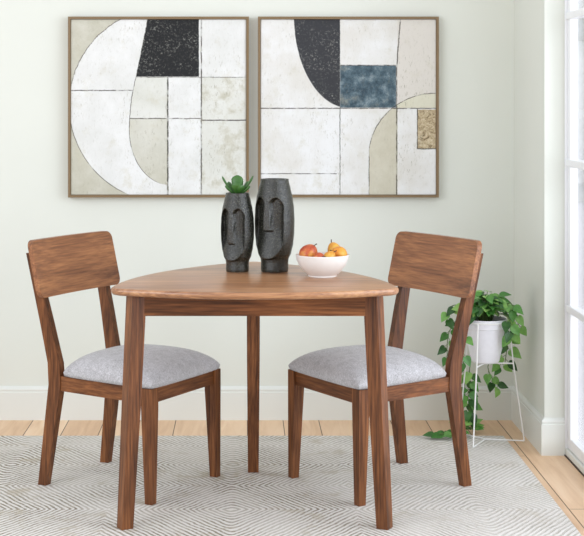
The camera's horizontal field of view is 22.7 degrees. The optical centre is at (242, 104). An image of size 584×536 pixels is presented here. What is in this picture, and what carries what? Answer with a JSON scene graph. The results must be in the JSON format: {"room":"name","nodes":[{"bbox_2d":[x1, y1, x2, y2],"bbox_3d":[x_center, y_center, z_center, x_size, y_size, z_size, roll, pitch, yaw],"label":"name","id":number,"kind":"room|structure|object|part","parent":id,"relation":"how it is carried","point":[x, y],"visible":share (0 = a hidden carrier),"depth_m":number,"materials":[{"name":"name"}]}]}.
{"room":"dining room","nodes":[
{"label":"dining room","id":0,"kind":"room"},
{"bbox_2d":[0,0,513,385],"bbox_3d":[-1.475,-0.080,6.120,5.450,3.020,0.160,0,0,0],"label":"wall","id":1,"kind":"structure","parent":0,"point":[475,201],"depth_m":6.04,"materials":[{"name":"paint"}]},
{"bbox_2d":[68,17,248,197],"bbox_3d":[-0.350,0.009,6.020,0.749,0.749,0.037,0,0,0],"label":"wall art","id":2,"kind":"object","parent":1,"relation":"attached to","point":[158,107],"visible":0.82,"depth_m":6.01,"materials":[{"name":"white paper"}]},
{"bbox_2d":[0,386,512,419],"bbox_3d":[-1.536,1.240,6.033,5.329,0.140,0.014,0,0,0],"label":"baseboard","id":3,"kind":"structure","parent":1,"relation":"attached to","point":[16,402],"depth_m":6.03,"materials":[{"name":"white paint"}]},
{"bbox_2d":[258,17,438,197],"bbox_3d":[0.436,0.009,6.020,0.749,0.749,0.037,0,0,0],"label":"wall art","id":4,"kind":"object","parent":1,"relation":"attached to","point":[348,107],"visible":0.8,"depth_m":6.01,"materials":[{"name":"white paper"}]},
{"bbox_2d":[0,420,583,535],"bbox_3d":[-1.475,1.370,2.040,5.450,0.120,8.000,0,0,0],"label":"floor","id":5,"kind":"structure","parent":0,"point":[564,483],"depth_m":5.80,"materials":[{"name":"brown wood"}]},
{"bbox_2d":[0,436,581,535],"bbox_3d":[-0.511,1.307,4.331,3.078,0.005,2.782,0,0,0],"label":"area rug","id":6,"kind":"object","parent":5,"relation":"on","point":[504,497],"visible":0.82,"depth_m":4.88,"materials":[{"name":"grey carpet"}]},
{"bbox_2d":[26,231,220,504],"bbox_3d":[-0.412,0.884,5.040,0.538,0.840,0.470,0,0,30],"label":"dining chair","id":7,"kind":"object","parent":6,"relation":"on","point":[58,265],"visible":0.86,"depth_m":4.97,"materials":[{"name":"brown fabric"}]},
{"bbox_3d":[-0.678,0.907,4.987,0.138,0.794,0.039,0,0,19],"label":"leg","id":8,"kind":"part","parent":7,"relation":"part of","materials":[{"name":"brown wood"}]},
{"bbox_3d":[-0.601,0.561,5.149,0.078,0.194,0.470,0,0,30],"label":"backrest","id":9,"kind":"part","parent":7,"relation":"part of","materials":[{"name":"brown wood"}]},
{"bbox_3d":[-0.475,0.952,4.859,0.369,0.050,0.020,0,0,36],"label":"rail","id":10,"kind":"part","parent":7,"relation":"part of","materials":[{"name":"brown wood"}]},
{"bbox_3d":[-0.499,0.907,5.296,0.138,0.794,0.039,0,0,41],"label":"leg","id":11,"kind":"part","parent":7,"relation":"part of","materials":[{"name":"brown wood"}]},
{"bbox_2d":[63,344,219,388],"bbox_3d":[-0.356,0.882,5.008,0.408,0.086,0.441,0,0,30],"label":"seat cushion","id":12,"kind":"object","parent":7,"relation":"on","point":[164,367],"depth_m":4.89,"materials":[{"name":"grey fabric"}]},
{"bbox_3d":[-0.306,1.115,4.749,0.041,0.377,0.041,0,0,30],"label":"leg","id":13,"kind":"part","parent":7,"relation":"part of","materials":[{"name":"brown wood"}]},
{"bbox_3d":[-0.204,0.952,4.920,0.020,0.050,0.360,0,0,30],"label":"rail","id":14,"kind":"part","parent":7,"relation":"part of","materials":[{"name":"brown wood"}]},
{"bbox_3d":[-0.107,1.115,5.093,0.041,0.377,0.041,0,0,30],"label":"leg","id":15,"kind":"part","parent":7,"relation":"part of","materials":[{"name":"brown wood"}]},
{"bbox_2d":[111,262,398,529],"bbox_3d":[0.036,0.933,4.772,0.888,0.742,0.870,0,0,0],"label":"dining table","id":16,"kind":"object","parent":6,"relation":"on","point":[209,290],"visible":0.92,"depth_m":4.48,"materials":[{"name":"brown wood"}]},
{"bbox_3d":[-0.345,0.944,4.482,0.082,0.720,0.047,0,0,-30],"label":"leg","id":17,"kind":"part","parent":16,"relation":"part of","materials":[{"name":"brown wood"}]},
{"bbox_2d":[221,192,253,271],"bbox_3d":[-0.018,0.428,4.895,0.113,0.265,0.112,0,0,27],"label":"vase","id":18,"kind":"object","parent":16,"relation":"on","point":[237,217],"visible":1,"depth_m":4.86,"materials":[{"name":"black ceramic"}]},
{"bbox_2d":[222,175,252,192],"bbox_3d":[-0.018,0.284,4.895,0.107,0.096,0.063,0,0,0],"label":"succulent","id":19,"kind":"object","parent":18,"relation":"in","point":[237,186],"visible":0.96,"depth_m":4.88,"materials":[{"name":"green plant"}]},
{"bbox_3d":[0.036,0.944,5.142,0.047,0.720,0.082,0,0,0],"label":"leg","id":20,"kind":"part","parent":16,"relation":"part of","materials":[{"name":"brown wood"}]},
{"bbox_2d":[255,178,294,272],"bbox_3d":[0.107,0.405,4.895,0.135,0.312,0.134,0,0,27],"label":"vase","id":21,"kind":"object","parent":16,"relation":"on","point":[274,207],"visible":1,"depth_m":4.85,"materials":[{"name":"black ceramic"}]},
{"bbox_2d":[296,252,348,277],"bbox_3d":[0.260,0.525,4.752,0.175,0.072,0.175,0,0,0],"label":"fruit bowl","id":22,"kind":"object","parent":16,"relation":"on","point":[316,267],"visible":0.91,"depth_m":4.69,"materials":[{"name":"white ceramic"}]},
{"bbox_2d":[299,243,317,256],"bbox_3d":[0.214,0.486,4.755,0.060,0.066,0.060,0,0,-14],"label":"apple","id":23,"kind":"object","parent":22,"relation":"in","point":[308,250],"visible":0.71,"depth_m":4.73,"materials":[{"name":"food"}]},
{"bbox_2d":[314,252,325,256],"bbox_3d":[0.247,0.497,4.706,0.036,0.036,0.044,0,0,-8],"label":"pear","id":24,"kind":"object","parent":22,"relation":"in","point":[318,254],"visible":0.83,"depth_m":4.70,"materials":[{"name":"food"}]},
{"bbox_2d":[324,250,336,256],"bbox_3d":[0.281,0.492,4.708,0.038,0.042,0.038,0,0,44],"label":"pear","id":25,"kind":"object","parent":22,"relation":"in","point":[329,253],"visible":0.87,"depth_m":4.70,"materials":[{"name":"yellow food"}]},
{"bbox_2d":[327,239,338,250],"bbox_3d":[0.304,0.476,4.808,0.047,0.060,0.048,0,0,31],"label":"pear","id":26,"kind":"object","parent":22,"relation":"on","point":[331,245],"visible":0.42,"depth_m":4.80,"materials":[{"name":"yellow food"}]},
{"bbox_2d":[330,246,346,256],"bbox_3d":[0.314,0.490,4.750,0.054,0.053,0.054,0,0,10],"label":"pear","id":27,"kind":"object","parent":22,"relation":"in","point":[341,251],"visible":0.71,"depth_m":4.73,"materials":[{"name":"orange food"}]},
{"bbox_3d":[0.418,0.944,4.482,0.082,0.720,0.047,0,0,30],"label":"leg","id":28,"kind":"part","parent":16,"relation":"part of","materials":[{"name":"brown wood"}]},
{"bbox_2d":[288,231,483,505],"bbox_3d":[0.491,0.884,5.026,0.538,0.840,0.470,0,0,-30],"label":"dining chair","id":29,"kind":"object","parent":6,"relation":"on","point":[448,265],"visible":0.94,"depth_m":4.96,"materials":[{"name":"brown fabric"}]},
{"bbox_3d":[0.186,1.115,5.079,0.041,0.377,0.041,0,0,-30],"label":"leg","id":30,"kind":"part","parent":29,"relation":"part of","materials":[{"name":"brown wood"}]},
{"bbox_3d":[0.283,0.952,4.905,0.020,0.050,0.360,0,0,-30],"label":"rail","id":31,"kind":"part","parent":29,"relation":"part of","materials":[{"name":"brown wood"}]},
{"bbox_3d":[0.385,1.115,4.735,0.041,0.377,0.041,0,0,-30],"label":"leg","id":32,"kind":"part","parent":29,"relation":"part of","materials":[{"name":"brown wood"}]},
{"bbox_2d":[288,345,445,389],"bbox_3d":[0.435,0.882,4.994,0.408,0.086,0.441,0,0,-30],"label":"seat cushion","id":33,"kind":"object","parent":29,"relation":"on","point":[343,367],"depth_m":4.88,"materials":[{"name":"grey fabric"}]},
{"bbox_3d":[0.578,0.907,5.282,0.138,0.794,0.039,0,0,-41],"label":"leg","id":34,"kind":"part","parent":29,"relation":"part of","materials":[{"name":"brown wood"}]},
{"bbox_3d":[0.554,0.952,4.845,0.369,0.050,0.020,0,0,-36],"label":"rail","id":35,"kind":"part","parent":29,"relation":"part of","materials":[{"name":"brown wood"}]},
{"bbox_3d":[0.680,0.561,5.135,0.078,0.194,0.470,0,0,-30],"label":"backrest","id":36,"kind":"part","parent":29,"relation":"part of","materials":[{"name":"brown wood"}]},
{"bbox_3d":[0.757,0.907,4.973,0.138,0.794,0.039,0,0,-19],"label":"leg","id":37,"kind":"part","parent":29,"relation":"part of","materials":[{"name":"brown wood"}]},
{"bbox_2d":[462,320,524,447],"bbox_3d":[0.972,1.072,5.639,0.246,0.470,0.264,0,0,0],"label":"plant stand","id":38,"kind":"object","parent":6,"relation":"on","point":[477,324],"visible":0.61,"depth_m":5.63,"materials":[{"name":"white metal"}]},
{"bbox_3d":[0.876,1.072,5.744,0.005,0.465,0.065,0,0,-34],"label":"leg","id":39,"kind":"part","parent":38,"relation":"part of","materials":[{"name":"white metal"}]},
{"bbox_2d":[422,290,526,437],"bbox_3d":[0.900,1.013,5.659,0.400,0.580,0.327,0,0,0],"label":"trailing plant","id":40,"kind":"object","parent":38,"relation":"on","point":[485,306],"visible":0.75,"depth_m":5.68,"materials":[{"name":"green plant"}]},
{"bbox_3d":[0.888,1.070,5.537,0.005,0.461,0.064,0,0,27],"label":"leg","id":41,"kind":"part","parent":38,"relation":"part of","materials":[{"name":"white metal"}]},
{"bbox_2d":[467,316,506,363],"bbox_3d":[0.943,0.915,5.644,0.165,0.171,0.165,0,0,0],"label":"flower pot","id":42,"kind":"object","parent":38,"relation":"on","point":[489,336],"visible":0.71,"depth_m":5.59,"materials":[{"name":"white ceramic"}]},
{"bbox_3d":[1.018,1.302,5.638,0.150,0.009,0.006,0,0,5],"label":"rod","id":43,"kind":"part","parent":38,"relation":"part of","materials":[{"name":"white metal"}]},
{"bbox_3d":[1.063,1.072,5.633,0.065,0.465,0.006,0,0,5],"label":"leg","id":44,"kind":"part","parent":38,"relation":"part of","materials":[{"name":"white metal"}]},
{"bbox_2d":[514,0,563,417],"bbox_3d":[1.190,-0.140,2.040,0.121,2.900,8.000,0,0,0],"label":"wall","id":45,"kind":"structure","parent":0,"point":[538,24],"depth_m":5.54,"materials":[{"name":"paint"}]},
{"bbox_2d":[511,386,564,455],"bbox_3d":[1.159,1.240,5.728,0.088,0.140,0.624,0,0,0],"label":"baseboard","id":46,"kind":"structure","parent":45,"relation":"attached to","point":[547,435],"depth_m":5.47,"materials":[{"name":"white paint"}]},
{"bbox_2d":[564,0,583,476],"bbox_3d":[1.224,0.060,3.462,0.048,2.500,3.931,0,0,0],"label":"door","id":47,"kind":"structure","parent":45,"relation":"in","point":[574,449],"depth_m":5.37,"materials":[{"name":"white paint"}]},
{"bbox_3d":[1.226,0.060,3.462,0.045,2.500,3.931,0,0,0],"label":"frame","id":48,"kind":"part","parent":47,"relation":"part of","materials":[{"name":"white paint"}]},
{"bbox_3d":[1.226,1.259,4.934,0.028,0.042,0.880,0,0,0],"label":"rail","id":49,"kind":"part","parent":47,"relation":"part of","materials":[{"name":"white paint"}]},
{"label":"outside","id":50,"kind":"structure","parent":0,"visible":0},
{"bbox_2d":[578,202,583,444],"bbox_3d":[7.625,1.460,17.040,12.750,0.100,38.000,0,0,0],"label":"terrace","id":51,"kind":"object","parent":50,"point":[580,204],"depth_m":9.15,"materials":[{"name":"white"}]}
]}

